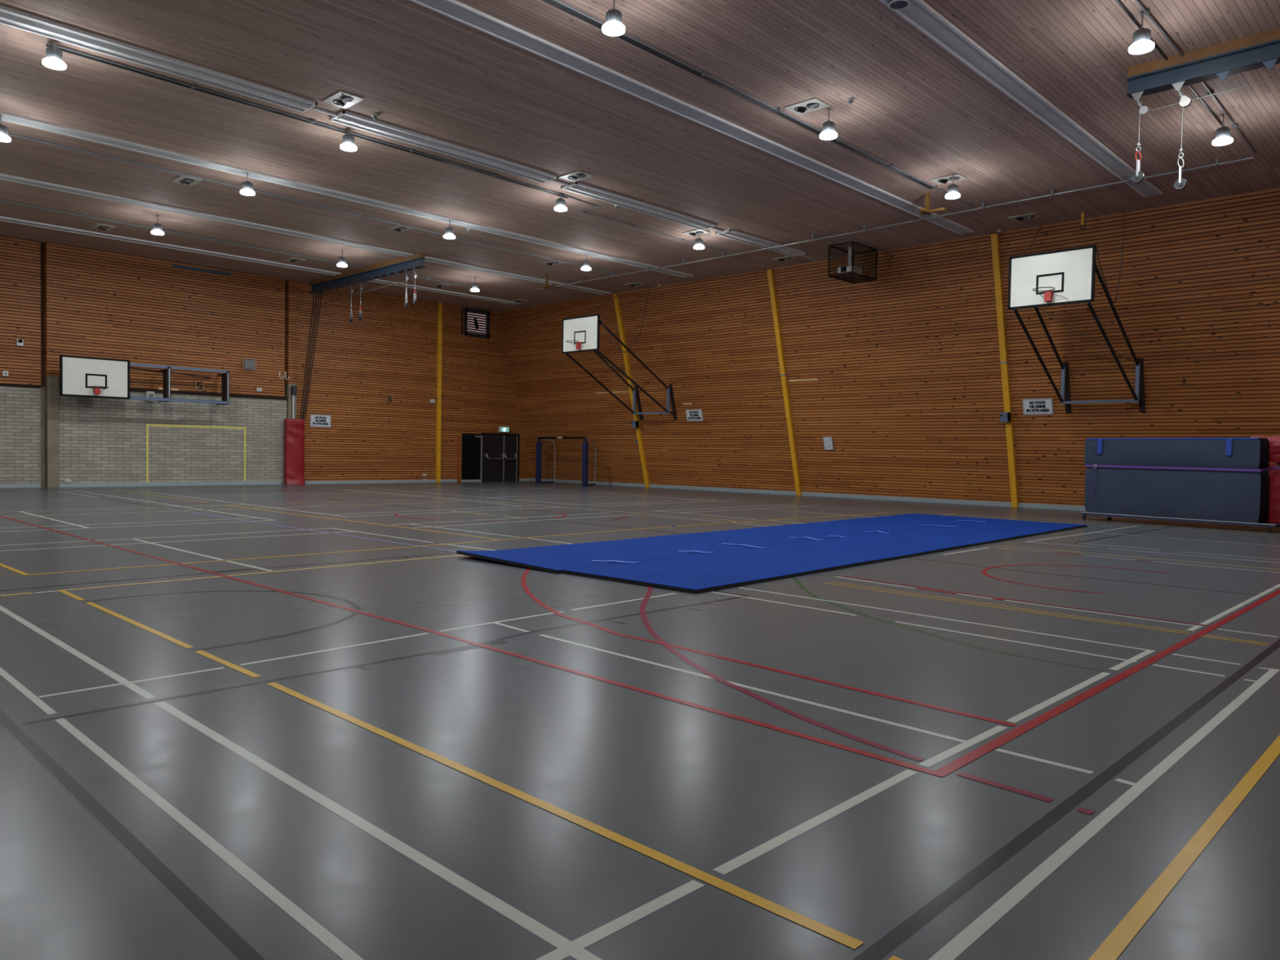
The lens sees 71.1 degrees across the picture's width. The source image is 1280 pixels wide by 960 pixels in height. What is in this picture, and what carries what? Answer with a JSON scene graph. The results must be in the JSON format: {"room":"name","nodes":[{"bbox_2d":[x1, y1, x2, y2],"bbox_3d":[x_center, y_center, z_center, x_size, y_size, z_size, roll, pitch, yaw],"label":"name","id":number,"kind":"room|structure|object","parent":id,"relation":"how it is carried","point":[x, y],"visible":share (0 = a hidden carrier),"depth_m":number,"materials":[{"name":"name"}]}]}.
{"room":"sports hall","nodes":[
{"label":"sports hall","id":0,"kind":"room"},
{"bbox_2d":[0,235,531,487],"bbox_3d":[-14.519,-3.576,31.550,0.550,7.500,27.800,3,2,44],"label":"wall","id":1,"kind":"structure","parent":0,"point":[57,299],"depth_m":31.19,"materials":[{"name":"brown wood"}]},
{"bbox_2d":[59,355,229,404],"bbox_3d":[-15.871,-3.174,28.933,1.224,1.250,5.073,2,2,35],"label":"basketball hoop","id":2,"kind":"object","parent":1,"relation":"attached to","point":[79,375],"visible":1,"depth_m":27.85,"materials":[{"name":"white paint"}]},
{"bbox_2d":[145,391,155,401],"bbox_3d":[-16.163,-2.763,29.562,0.146,0.320,0.260,3,2,44],"label":"wall speaker","id":3,"kind":"object","parent":1,"relation":"attached to","point":[148,393],"visible":0.87,"depth_m":29.50,"materials":[{"name":"white plastic"}]},
{"bbox_2d":[195,380,204,390],"bbox_3d":[-15.057,-3.227,30.642,0.016,0.310,0.310,3,2,44],"label":"number plate","id":4,"kind":"object","parent":1,"relation":"attached to","point":[199,385],"visible":1,"depth_m":30.64,"materials":[{"name":"black paint"}]},
{"bbox_2d":[173,263,231,275],"bbox_3d":[-14.934,-7.166,30.593,0.021,0.120,1.880,3,2,44],"label":"air vent","id":5,"kind":"object","parent":1,"relation":"in","point":[178,266],"visible":1,"depth_m":30.56,"materials":[{"name":"wood"}]},
{"bbox_2d":[241,357,256,370],"bbox_3d":[-13.853,-4.095,31.734,0.196,0.421,0.471,3,2,44],"label":"speaker","id":6,"kind":"object","parent":1,"relation":"attached to","point":[246,363],"visible":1,"depth_m":31.69},
{"bbox_2d":[0,478,530,488],"bbox_3d":[-14.619,0.118,31.434,0.155,0.120,27.420,3,2,44],"label":"baseboard","id":7,"kind":"structure","parent":1,"relation":"attached to","point":[266,482],"depth_m":30.94,"materials":[{"name":"paint"}]},
{"bbox_2d":[310,413,331,427],"bbox_3d":[-12.070,-2.233,33.861,0.018,0.470,0.830,3,2,44],"label":"notice sign","id":8,"kind":"object","parent":1,"relation":"attached to","point":[316,420],"visible":1,"depth_m":33.86,"materials":[{"name":"grey plastic"}]},
{"bbox_2d":[386,394,393,402],"bbox_3d":[-10.033,-3.262,35.925,0.016,0.310,0.310,3,2,44],"label":"number plate","id":9,"kind":"object","parent":1,"relation":"attached to","point":[389,398],"visible":1,"depth_m":35.92,"materials":[{"name":"black paint"}]},
{"bbox_2d":[457,435,459,481],"bbox_3d":[-7.780,-0.926,38.363,0.033,1.980,0.070,3,2,44],"label":"trim","id":10,"kind":"structure","parent":1,"relation":"attached to","point":[458,444],"depth_m":38.35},
{"bbox_2d":[461,432,482,481],"bbox_3d":[-7.273,-0.972,38.845,0.088,2.100,1.030,3,2,44],"label":"door","id":11,"kind":"structure","parent":1,"relation":"in","point":[472,443],"depth_m":38.86,"materials":[{"name":"black paint"}]},
{"bbox_2d":[461,307,489,338],"bbox_3d":[-7.100,-6.779,38.737,0.098,1.160,1.410,3,2,44],"label":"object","id":12,"kind":"structure","parent":1,"relation":"in","point":[477,322],"depth_m":38.74,"materials":[{"name":"metal"}]},
{"bbox_2d":[481,432,519,480],"bbox_3d":[-6.176,-1.006,39.927,0.157,2.140,2.050,3,2,44],"label":"door","id":13,"kind":"structure","parent":1,"relation":"in","point":[500,451],"depth_m":39.93,"materials":[{"name":"black"}]},
{"bbox_2d":[498,426,509,432],"bbox_3d":[-6.071,-2.262,39.995,0.130,0.250,0.500,3,2,44],"label":"exit sign","id":14,"kind":"object","parent":1,"relation":"attached to","point":[501,428],"visible":1,"depth_m":39.92,"materials":[{"name":"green plastic"}]},
{"bbox_2d":[0,480,1279,959],"bbox_3d":[-2.608,0.779,20.076,34.200,0.102,28.200,3,2,44],"label":"floor","id":15,"kind":"structure","parent":0,"point":[275,722],"depth_m":4.33,"materials":[{"name":"laminate"}]},
{"bbox_2d":[284,386,305,484],"bbox_3d":[-12.688,-1.648,32.946,0.338,3.616,0.704,3,2,44],"label":"post","id":16,"kind":"object","parent":15,"relation":"on","point":[294,428],"visible":1,"depth_m":32.86,"materials":[{"name":"red plastic"}]},
{"bbox_2d":[435,302,442,482],"bbox_3d":[-8.412,-3.647,37.497,0.140,7.490,0.280,3,2,44],"label":"steel column","id":17,"kind":"structure","parent":15,"relation":"on","point":[439,331],"depth_m":37.45,"materials":[{"name":"metal"}]},
{"bbox_2d":[535,436,595,485],"bbox_3d":[-3.111,-0.823,37.939,3.620,2.000,1.166,3,2,44],"label":"goal","id":18,"kind":"object","parent":15,"relation":"on","point":[585,449],"visible":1,"depth_m":38.17,"materials":[{"name":"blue metal"}]},
{"bbox_2d":[613,293,649,487],"bbox_3d":[-0.310,-3.422,35.270,0.190,7.509,2.116,3,2,44],"label":"steel column","id":19,"kind":"structure","parent":15,"relation":"on","point":[616,300],"depth_m":35.10,"materials":[{"name":"metal"}]},
{"bbox_2d":[456,513,994,573],"bbox_3d":[2.815,0.909,15.794,1.988,0.089,13.438,3,2,42],"label":"mat","id":20,"kind":"object","parent":15,"relation":"on","point":[552,558],"visible":0.93,"depth_m":13.46,"materials":[{"name":"plastic"}]},
{"bbox_2d":[767,269,801,495],"bbox_3d":[4.897,-3.180,30.231,0.190,7.509,2.116,3,2,44],"label":"steel column","id":21,"kind":"structure","parent":15,"relation":"on","point":[770,272],"depth_m":30.14,"materials":[{"name":"metal"}]},
{"bbox_2d":[563,519,1087,593],"bbox_3d":[4.254,0.996,14.472,1.948,0.044,13.322,3,2,42],"label":"mat","id":22,"kind":"object","parent":15,"relation":"on","point":[696,573],"visible":1,"depth_m":11.84,"materials":[{"name":"plastic"}]},
{"bbox_2d":[991,233,1018,506],"bbox_3d":[10.226,-2.931,25.073,0.190,7.509,2.116,3,2,44],"label":"steel column","id":23,"kind":"structure","parent":15,"relation":"on","point":[994,237],"depth_m":24.96,"materials":[{"name":"metal"}]},
{"bbox_2d":[999,412,1011,422],"bbox_3d":[10.286,-1.773,25.223,0.255,0.292,0.249,3,2,44],"label":"control box","id":24,"kind":"object","parent":23,"relation":"attached to","point":[1004,416],"visible":1,"depth_m":25.16,"materials":[{"name":"grey paint"}]},
{"bbox_2d":[1080,511,1279,532],"bbox_3d":[11.805,0.899,19.623,0.870,0.178,3.936,0,2,-36],"label":"trolley","id":25,"kind":"object","parent":15,"relation":"on","point":[1268,525],"visible":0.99,"depth_m":19.18,"materials":[{"name":"metal"}]},
{"bbox_2d":[1084,437,1279,522],"bbox_3d":[11.819,-0.043,19.357,0.556,1.727,4.328,0,2,-36],"label":"mat","id":26,"kind":"object","parent":25,"relation":"on","point":[1209,478],"visible":1,"depth_m":19.22,"materials":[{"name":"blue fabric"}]},
{"bbox_3d":[13.946,1.014,17.348,1.957,0.159,0.815,3,2,44],"label":"trolley","id":27,"kind":"object","parent":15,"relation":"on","visible":0},
{"bbox_2d":[1250,435,1279,523],"bbox_3d":[13.660,0.023,17.654,0.492,1.780,2.800,0,2,-36],"label":"mat","id":28,"kind":"object","parent":27,"relation":"on","point":[1273,517],"visible":0.48,"depth_m":18.30,"materials":[{"name":"red plastic"}]},
{"bbox_2d":[0,0,1279,311],"bbox_3d":[-2.477,-6.840,19.844,34.200,0.150,28.200,3,2,44],"label":"ceiling","id":29,"kind":"structure","parent":0,"point":[916,108],"depth_m":16.83,"materials":[{"name":"wood"}]},
{"bbox_2d":[0,114,11,142],"bbox_3d":[-11.871,-6.576,16.638,0.310,0.503,0.310,3,2,44],"label":"lamp","id":30,"kind":"object","parent":29,"relation":"hanging from","point":[4,137],"visible":1,"depth_m":16.62,"materials":[{"name":"white"}]},
{"bbox_2d":[0,136,10,142],"bbox_3d":[-11.875,-6.336,16.646,0.300,0.024,0.300,3,2,44],"label":"diffuser","id":31,"kind":"object","parent":30,"relation":"attached to","point":[3,139],"depth_m":16.64,"materials":[{"name":"white"}]},
{"bbox_2d":[42,40,66,70],"bbox_3d":[-8.915,-6.554,13.637,0.310,0.503,0.310,3,2,44],"label":"lamp","id":32,"kind":"object","parent":29,"relation":"hanging from","point":[53,60],"visible":0.98,"depth_m":13.57,"materials":[{"name":"white"}]},
{"bbox_2d":[42,60,66,70],"bbox_3d":[-8.919,-6.314,13.644,0.300,0.024,0.300,3,2,44],"label":"diffuser","id":33,"kind":"object","parent":32,"relation":"attached to","point":[55,64],"depth_m":13.61,"materials":[{"name":"white"}]},
{"bbox_2d":[90,223,115,231],"bbox_3d":[-15.166,-7.129,25.307,0.660,0.103,0.450,3,2,44],"label":"ceiling vent","id":34,"kind":"object","parent":29,"relation":"in","point":[99,226],"visible":1,"depth_m":25.23,"materials":[{"name":"grey metal"}]},
{"bbox_2d":[151,214,164,235],"bbox_3d":[-12.864,-6.814,23.889,0.310,0.503,0.310,3,2,44],"label":"lamp","id":35,"kind":"object","parent":29,"relation":"hanging from","point":[157,228],"visible":1,"depth_m":23.82,"materials":[{"name":"white"}]},
{"bbox_2d":[0,4,317,112],"bbox_3d":[-7.727,-6.648,14.212,0.540,0.069,5.200,3,2,44],"label":"ceiling beam","id":36,"kind":"structure","parent":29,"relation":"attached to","point":[11,17],"depth_m":14.12,"materials":[{"name":"metal"}]},
{"bbox_2d":[171,175,202,186],"bbox_3d":[-10.475,-6.909,20.712,0.660,0.103,0.450,3,2,44],"label":"ceiling vent","id":37,"kind":"object","parent":29,"relation":"in","point":[184,180],"visible":1,"depth_m":20.65,"materials":[{"name":"grey metal"}]},
{"bbox_2d":[0,200,466,286],"bbox_3d":[-13.439,-7.104,25.654,0.156,0.050,20.706,3,2,43],"label":"cable conduit","id":38,"kind":"object","parent":29,"relation":"attached to","point":[3,201],"visible":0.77,"depth_m":26.18,"materials":[{"name":"grey metal"}]},
{"bbox_2d":[240,172,254,195],"bbox_3d":[-8.742,-6.623,19.956,0.310,0.503,0.310,3,2,44],"label":"lamp","id":39,"kind":"object","parent":29,"relation":"hanging from","point":[247,187],"visible":1,"depth_m":19.89,"materials":[{"name":"white"}]},
{"bbox_2d":[240,191,254,195],"bbox_3d":[-8.746,-6.384,19.963,0.300,0.024,0.300,3,2,44],"label":"diffuser","id":40,"kind":"object","parent":39,"relation":"attached to","point":[245,193],"depth_m":19.91,"materials":[{"name":"white"}]},
{"bbox_2d":[0,216,520,305],"bbox_3d":[-13.528,-7.196,28.522,0.400,0.044,24.300,3,2,44],"label":"ceiling beam","id":41,"kind":"structure","parent":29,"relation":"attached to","point":[2,218],"depth_m":28.46,"materials":[{"name":"metal"}]},
{"bbox_2d":[283,257,306,262],"bbox_3d":[-11.284,-7.184,29.287,0.660,0.103,0.450,3,2,44],"label":"ceiling vent","id":42,"kind":"object","parent":29,"relation":"in","point":[295,260],"visible":1,"depth_m":29.22,"materials":[{"name":"grey metal"}]},
{"bbox_2d":[0,173,612,294],"bbox_3d":[-9.923,-7.043,25.520,0.420,0.044,25.000,3,2,44],"label":"ceiling beam","id":43,"kind":"structure","parent":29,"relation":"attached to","point":[2,176],"depth_m":24.76,"materials":[{"name":"metal"}]},
{"bbox_2d":[8,132,612,273],"bbox_3d":[-8.471,-6.912,22.168,0.130,0.050,22.610,3,2,42],"label":"cable conduit","id":44,"kind":"object","parent":29,"relation":"attached to","point":[9,134],"visible":0.92,"depth_m":21.64,"materials":[{"name":"grey metal"}]},
{"bbox_2d":[311,106,337,116],"bbox_3d":[-5.745,-6.691,16.259,0.040,0.039,0.500,3,2,44],"label":"conduit","id":45,"kind":"object","parent":29,"relation":"attached to","point":[313,108],"visible":1,"depth_m":16.26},
{"bbox_2d":[337,249,347,266],"bbox_3d":[-9.220,-6.868,27.738,0.310,0.503,0.310,3,2,44],"label":"lamp","id":46,"kind":"object","parent":29,"relation":"hanging from","point":[342,261],"visible":1,"depth_m":27.66,"materials":[{"name":"white"}]},
{"bbox_2d":[322,90,364,109],"bbox_3d":[-5.220,-6.667,15.751,0.660,0.103,0.450,3,2,44],"label":"ceiling vent","id":47,"kind":"object","parent":29,"relation":"in","point":[343,100],"visible":1,"depth_m":15.71,"materials":[{"name":"grey metal"}]},
{"bbox_2d":[0,111,693,277],"bbox_3d":[-6.792,-6.884,22.073,0.420,0.044,24.400,3,2,44],"label":"ceiling beam","id":48,"kind":"structure","parent":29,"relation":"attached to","point":[6,117],"depth_m":20.75,"materials":[{"name":"metal"}]},
{"bbox_2d":[340,128,356,151],"bbox_3d":[-5.592,-6.605,17.198,0.310,0.503,0.310,3,2,44],"label":"lamp","id":49,"kind":"object","parent":29,"relation":"hanging from","point":[348,144],"visible":0.97,"depth_m":17.13,"materials":[{"name":"white"}]},
{"bbox_2d":[340,145,356,151],"bbox_3d":[-5.596,-6.366,17.205,0.300,0.024,0.300,3,2,44],"label":"diffuser","id":50,"kind":"object","parent":49,"relation":"attached to","point":[347,148],"depth_m":17.15,"materials":[{"name":"white"}]},
{"bbox_2d":[309,252,425,294],"bbox_3d":[-9.445,-6.936,30.516,7.450,0.544,0.240,3,2,44],"label":"beam","id":51,"kind":"structure","parent":29,"relation":"attached to","point":[402,264],"depth_m":30.09,"materials":[{"name":"metal"}]},
{"bbox_2d":[299,292,315,418],"bbox_3d":[-12.241,-4.571,32.978,0.501,4.664,0.035,0,2,-16],"label":"rope","id":52,"kind":"object","parent":51,"relation":"hanging from","point":[314,292],"visible":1,"depth_m":32.96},
{"bbox_2d":[302,294,317,418],"bbox_3d":[-12.141,-4.567,32.923,0.570,4.664,0.040,1,2,4],"label":"rope","id":53,"kind":"object","parent":51,"relation":"hanging from","point":[316,295],"visible":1,"depth_m":32.91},
{"bbox_2d":[302,291,319,419],"bbox_3d":[-12.048,-4.564,32.861,0.697,4.665,0.040,2,2,17],"label":"rope","id":54,"kind":"object","parent":51,"relation":"hanging from","point":[319,291],"visible":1,"depth_m":32.85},
{"bbox_2d":[304,290,322,419],"bbox_3d":[-11.952,-4.561,32.802,0.847,4.666,0.039,2,2,26],"label":"rope","id":55,"kind":"object","parent":51,"relation":"hanging from","point":[322,291],"visible":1,"depth_m":32.79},
{"bbox_2d":[404,273,408,307],"bbox_3d":[-7.403,-6.040,28.439,0.190,1.110,0.068,3,2,44],"label":"pulley","id":56,"kind":"object","parent":51,"relation":"hanging from","point":[406,304],"visible":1,"depth_m":28.43,"materials":[{"name":"metal"}]},
{"bbox_2d":[323,278,414,302],"bbox_3d":[-9.264,-6.386,30.334,6.101,0.151,0.024,3,2,44],"label":"rope","id":57,"kind":"object","parent":56,"relation":"attached to","point":[413,278],"visible":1,"depth_m":30.13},
{"bbox_2d":[45,42,725,252],"bbox_3d":[-3.145,-6.762,20.224,0.689,0.050,17.625,2,2,40],"label":"cable conduit","id":58,"kind":"object","parent":29,"relation":"attached to","point":[194,86],"visible":1,"depth_m":16.72,"materials":[{"name":"grey metal"}]},
{"bbox_2d":[386,225,412,231],"bbox_3d":[-6.660,-6.970,24.867,0.660,0.103,0.450,3,2,44],"label":"ceiling vent","id":59,"kind":"object","parent":29,"relation":"in","point":[397,228],"visible":1,"depth_m":24.81,"materials":[{"name":"grey metal"}]},
{"bbox_2d":[328,110,558,182],"bbox_3d":[-3.790,-6.704,18.278,0.540,0.069,5.120,3,2,44],"label":"ceiling beam","id":60,"kind":"structure","parent":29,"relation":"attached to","point":[344,117],"depth_m":17.96,"materials":[{"name":"metal"}]},
{"bbox_2d":[443,219,455,239],"bbox_3d":[-5.055,-6.676,23.777,0.310,0.503,0.310,3,2,44],"label":"lamp","id":61,"kind":"object","parent":29,"relation":"hanging from","point":[449,234],"visible":1,"depth_m":23.71,"materials":[{"name":"white"}]},
{"bbox_2d":[470,283,479,291],"bbox_3d":[-5.832,-6.931,31.681,0.310,0.503,0.310,3,2,44],"label":"lamp","id":62,"kind":"object","parent":29,"relation":"hanging from","point":[474,286],"visible":1,"depth_m":31.61,"materials":[{"name":"white"}]},
{"bbox_2d":[539,274,555,288],"bbox_3d":[-3.148,-6.882,30.909,0.568,0.458,0.404,1,2,14],"label":"bracket","id":63,"kind":"object","parent":29,"relation":"hanging from","point":[547,286],"visible":1,"depth_m":30.96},
{"bbox_2d":[540,260,563,265],"bbox_3d":[-2.845,-7.032,29.066,0.660,0.103,0.450,3,2,44],"label":"ceiling vent","id":64,"kind":"object","parent":29,"relation":"in","point":[551,262],"visible":0.99,"depth_m":29.00,"materials":[{"name":"grey metal"}]},
{"bbox_2d":[554,195,567,211],"bbox_3d":[-1.881,-6.666,21.288,0.310,0.503,0.310,3,2,44],"label":"lamp","id":65,"kind":"object","parent":29,"relation":"hanging from","point":[560,202],"visible":0.98,"depth_m":21.22,"materials":[{"name":"white"}]},
{"bbox_2d":[559,170,594,182],"bbox_3d":[-1.404,-6.728,19.879,0.660,0.103,0.450,3,2,44],"label":"ceiling vent","id":66,"kind":"object","parent":29,"relation":"in","point":[577,175],"visible":1,"depth_m":19.83,"materials":[{"name":"grey metal"}]},
{"bbox_2d":[581,253,591,271],"bbox_3d":[-1.659,-6.735,27.629,0.310,0.503,0.310,3,2,44],"label":"lamp","id":67,"kind":"object","parent":29,"relation":"hanging from","point":[586,267],"visible":1,"depth_m":27.55,"materials":[{"name":"white"}]},
{"bbox_2d":[601,0,625,35],"bbox_3d":[-0.348,-6.235,11.944,0.310,0.503,0.310,3,2,44],"label":"lamp","id":68,"kind":"object","parent":29,"relation":"hanging from","point":[613,26],"visible":1,"depth_m":11.88,"materials":[{"name":"white"}]},
{"bbox_2d":[602,24,624,35],"bbox_3d":[-0.352,-5.996,11.951,0.300,0.024,0.300,3,2,44],"label":"diffuser","id":69,"kind":"object","parent":68,"relation":"attached to","point":[608,29],"depth_m":11.91,"materials":[{"name":"white"}]},
{"bbox_2d":[560,182,716,230],"bbox_3d":[0.105,-6.760,22.300,0.540,0.069,5.000,3,2,44],"label":"trough","id":70,"kind":"object","parent":29,"relation":"attached to","point":[576,187],"visible":1,"depth_m":22.04,"materials":[{"name":"metal"}]},
{"bbox_2d":[408,0,974,234],"bbox_3d":[0.628,-6.563,15.728,0.400,0.044,23.600,3,2,44],"label":"ceiling beam","id":71,"kind":"structure","parent":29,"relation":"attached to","point":[455,10],"depth_m":15.29,"materials":[{"name":"metal"}]},
{"bbox_2d":[681,229,710,235],"bbox_3d":[1.551,-6.825,24.755,0.660,0.103,0.450,3,2,44],"label":"ceiling vent","id":72,"kind":"object","parent":29,"relation":"in","point":[697,232],"visible":1,"depth_m":24.69,"materials":[{"name":"grey metal"}]},
{"bbox_2d":[693,235,704,249],"bbox_3d":[1.651,-6.719,25.008,0.310,0.503,0.310,3,2,44],"label":"lamp","id":73,"kind":"object","parent":29,"relation":"hanging from","point":[699,245],"visible":0.98,"depth_m":24.93,"materials":[{"name":"white"}]},
{"bbox_2d":[541,0,973,207],"bbox_3d":[1.706,-6.523,15.102,0.181,0.050,18.200,3,2,44],"label":"cable conduit","id":74,"kind":"object","parent":29,"relation":"attached to","point":[558,4],"visible":0.91,"depth_m":14.79,"materials":[{"name":"grey plastic"}]},
{"bbox_2d":[715,229,806,256],"bbox_3d":[3.549,-6.809,25.856,0.540,0.069,3.680,3,2,44],"label":"trough","id":75,"kind":"object","parent":29,"relation":"attached to","point":[730,233],"visible":1,"depth_m":25.65,"materials":[{"name":"metal"}]},
{"bbox_2d":[771,255,797,261],"bbox_3d":[4.493,-6.869,27.851,0.660,0.103,0.450,3,2,44],"label":"ceiling vent","id":76,"kind":"object","parent":29,"relation":"in","point":[784,258],"visible":1,"depth_m":27.78,"materials":[{"name":"grey metal"}]},
{"bbox_2d":[783,97,830,115],"bbox_3d":[2.920,-6.525,15.681,0.660,0.103,0.450,3,2,44],"label":"ceiling vent","id":77,"kind":"object","parent":29,"relation":"in","point":[814,104],"visible":1,"depth_m":15.64,"materials":[{"name":"grey metal"}]},
{"bbox_2d":[819,108,837,139],"bbox_3d":[3.324,-6.289,15.779,0.310,0.503,0.310,3,2,44],"label":"lamp","id":78,"kind":"object","parent":29,"relation":"hanging from","point":[828,132],"visible":1,"depth_m":15.71,"materials":[{"name":"white"}]},
{"bbox_2d":[819,133,837,139],"bbox_3d":[3.320,-6.050,15.787,0.300,0.024,0.300,3,2,44],"label":"diffuser","id":79,"kind":"object","parent":78,"relation":"attached to","point":[822,135],"depth_m":15.73,"materials":[{"name":"white"}]},
{"bbox_2d":[827,241,877,283],"bbox_3d":[6.240,-6.366,26.270,0.806,0.896,1.376,3,2,44],"label":"cage","id":80,"kind":"object","parent":29,"relation":"hanging from","point":[851,269],"visible":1,"depth_m":26.12,"materials":[{"name":"black paint"}]},
{"bbox_2d":[536,156,1253,289],"bbox_3d":[4.136,-6.760,25.530,22.402,0.128,0.220,3,2,45],"label":"cable conduit","id":81,"kind":"object","parent":29,"relation":"attached to","point":[1217,160],"visible":0.94,"depth_m":22.39,"materials":[{"name":"metal"}]},
{"bbox_2d":[919,192,945,214],"bbox_3d":[6.739,-6.400,20.646,0.568,0.458,0.404,1,2,14],"label":"bracket","id":82,"kind":"object","parent":29,"relation":"hanging from","point":[926,211],"visible":1,"depth_m":20.69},
{"bbox_2d":[929,173,968,184],"bbox_3d":[6.760,-6.580,19.618,0.660,0.103,0.450,3,2,44],"label":"ceiling vent","id":83,"kind":"object","parent":29,"relation":"in","point":[947,179],"visible":0.98,"depth_m":19.57,"materials":[{"name":"grey metal"}]},
{"bbox_2d":[945,173,959,199],"bbox_3d":[6.740,-6.337,19.292,0.310,0.503,0.310,3,2,44],"label":"lamp","id":84,"kind":"object","parent":29,"relation":"hanging from","point":[953,189],"visible":1,"depth_m":19.22,"materials":[{"name":"white"}]},
{"bbox_2d":[945,194,959,199],"bbox_3d":[6.736,-6.098,19.299,0.300,0.024,0.300,3,2,44],"label":"diffuser","id":85,"kind":"object","parent":84,"relation":"attached to","point":[948,196],"depth_m":19.25,"materials":[{"name":"white"}]},
{"bbox_2d":[879,0,1163,197],"bbox_3d":[4.806,-6.418,13.319,0.380,0.044,19.950,3,2,44],"label":"ceiling beam","id":86,"kind":"structure","parent":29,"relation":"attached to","point":[919,14],"depth_m":14.60,"materials":[{"name":"metal"}]},
{"bbox_2d":[888,0,909,9],"bbox_3d":[3.446,-6.354,11.916,0.274,0.074,0.274,3,2,44],"label":"dome","id":87,"kind":"object","parent":86,"relation":"attached to","point":[893,4],"visible":1,"depth_m":11.91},
{"bbox_2d":[1008,212,1041,221],"bbox_3d":[9.704,-6.619,22.585,0.660,0.103,0.450,3,2,44],"label":"ceiling vent","id":88,"kind":"object","parent":29,"relation":"in","point":[1030,215],"visible":1,"depth_m":22.53,"materials":[{"name":"grey metal"}]},
{"bbox_2d":[1128,13,1154,54],"bbox_3d":[6.846,-6.120,12.218,0.310,0.503,0.310,3,2,44],"label":"lamp","id":89,"kind":"object","parent":29,"relation":"hanging from","point":[1142,43],"visible":1,"depth_m":12.15,"materials":[{"name":"white"}]},
{"bbox_2d":[1128,43,1154,54],"bbox_3d":[6.842,-5.881,12.226,0.300,0.024,0.300,3,2,44],"label":"diffuser","id":90,"kind":"object","parent":89,"relation":"attached to","point":[1135,48],"depth_m":12.19,"materials":[{"name":"white"}]},
{"bbox_2d":[1115,0,1256,154],"bbox_3d":[8.187,-6.367,13.630,0.263,0.050,11.100,3,2,44],"label":"cable conduit","id":91,"kind":"object","parent":29,"relation":"attached to","point":[1144,11],"visible":0.77,"depth_m":13.35,"materials":[{"name":"grey plastic"}]},
{"bbox_2d":[1125,27,1279,101],"bbox_3d":[9.552,-6.050,12.133,5.350,0.544,0.240,3,2,44],"label":"beam","id":92,"kind":"structure","parent":29,"relation":"attached to","point":[1220,60],"depth_m":13.22,"materials":[{"name":"metal"}]},
{"bbox_2d":[1131,98,1148,182],"bbox_3d":[7.710,-5.241,13.816,0.200,1.300,0.068,3,2,44],"label":"pulley","id":93,"kind":"object","parent":92,"relation":"hanging from","point":[1138,176],"visible":1,"depth_m":13.81,"materials":[{"name":"metal"}]},
{"bbox_2d":[1173,88,1191,190],"bbox_3d":[8.125,-5.111,13.416,0.190,1.520,0.068,3,2,44],"label":"pulley","id":94,"kind":"object","parent":92,"relation":"hanging from","point":[1180,184],"visible":1,"depth_m":13.41,"materials":[{"name":"metal"}]},
{"bbox_2d":[1148,77,1279,111],"bbox_3d":[9.632,-5.663,12.018,5.050,0.162,0.014,3,2,44],"label":"rope","id":95,"kind":"object","parent":94,"relation":"attached to","point":[1277,77],"visible":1,"depth_m":13.10,"materials":[{"name":"metal"}]},
{"bbox_2d":[1212,114,1233,146],"bbox_3d":[10.240,-6.169,15.738,0.310,0.503,0.310,3,2,44],"label":"lamp","id":96,"kind":"object","parent":29,"relation":"hanging from","point":[1223,137],"visible":1,"depth_m":15.67,"materials":[{"name":"white"}]},
{"bbox_2d":[1212,138,1232,146],"bbox_3d":[10.236,-5.930,15.745,0.300,0.024,0.300,3,2,44],"label":"diffuser","id":97,"kind":"object","parent":96,"relation":"attached to","point":[1217,142],"depth_m":15.71,"materials":[{"name":"white"}]},
{"bbox_2d":[497,187,1279,506],"bbox_3d":[6.412,-3.186,29.062,33.800,7.590,2.338,3,2,44],"label":"wall","id":98,"kind":"structure","parent":0,"point":[901,367],"depth_m":26.76,"materials":[{"name":"brown wood"}]},
{"bbox_2d":[561,287,677,420],"bbox_3d":[-0.897,-4.714,33.083,2.121,4.815,4.594,3,2,44],"label":"basketball backboard","id":99,"kind":"object","parent":98,"relation":"attached to","point":[580,334],"visible":1,"depth_m":32.35,"materials":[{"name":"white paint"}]},
{"bbox_2d":[685,408,703,421],"bbox_3d":[2.027,-2.413,33.402,0.800,0.438,0.128,3,2,44],"label":"notice sign","id":100,"kind":"object","parent":98,"relation":"attached to","point":[693,415],"visible":1,"depth_m":33.38,"materials":[{"name":"grey plastic"}]},
{"bbox_2d":[531,478,1085,511],"bbox_3d":[6.985,0.538,29.668,33.370,0.130,0.070,3,2,44],"label":"baseboard","id":101,"kind":"structure","parent":98,"relation":"attached to","point":[688,487],"depth_m":29.58,"materials":[{"name":"paint"}]},
{"bbox_2d":[822,436,834,449],"bbox_3d":[6.248,-1.217,29.707,0.360,0.452,0.148,3,2,44],"label":"framed notice","id":102,"kind":"object","parent":98,"relation":"attached to","point":[828,441],"visible":1,"depth_m":29.69,"materials":[{"name":"paper"}]},
{"bbox_2d":[1022,398,1053,414],"bbox_3d":[10.978,-2.025,24.729,0.800,0.438,0.128,3,2,44],"label":"notice sign","id":103,"kind":"object","parent":98,"relation":"attached to","point":[1033,406],"visible":1,"depth_m":24.71,"materials":[{"name":"grey plastic"}]},
{"bbox_2d":[1007,211,1145,412],"bbox_3d":[10.566,-4.184,21.990,2.260,4.824,4.594,3,2,44],"label":"basketball hoop","id":104,"kind":"object","parent":98,"relation":"attached to","point":[1064,276],"visible":1,"depth_m":20.95,"materials":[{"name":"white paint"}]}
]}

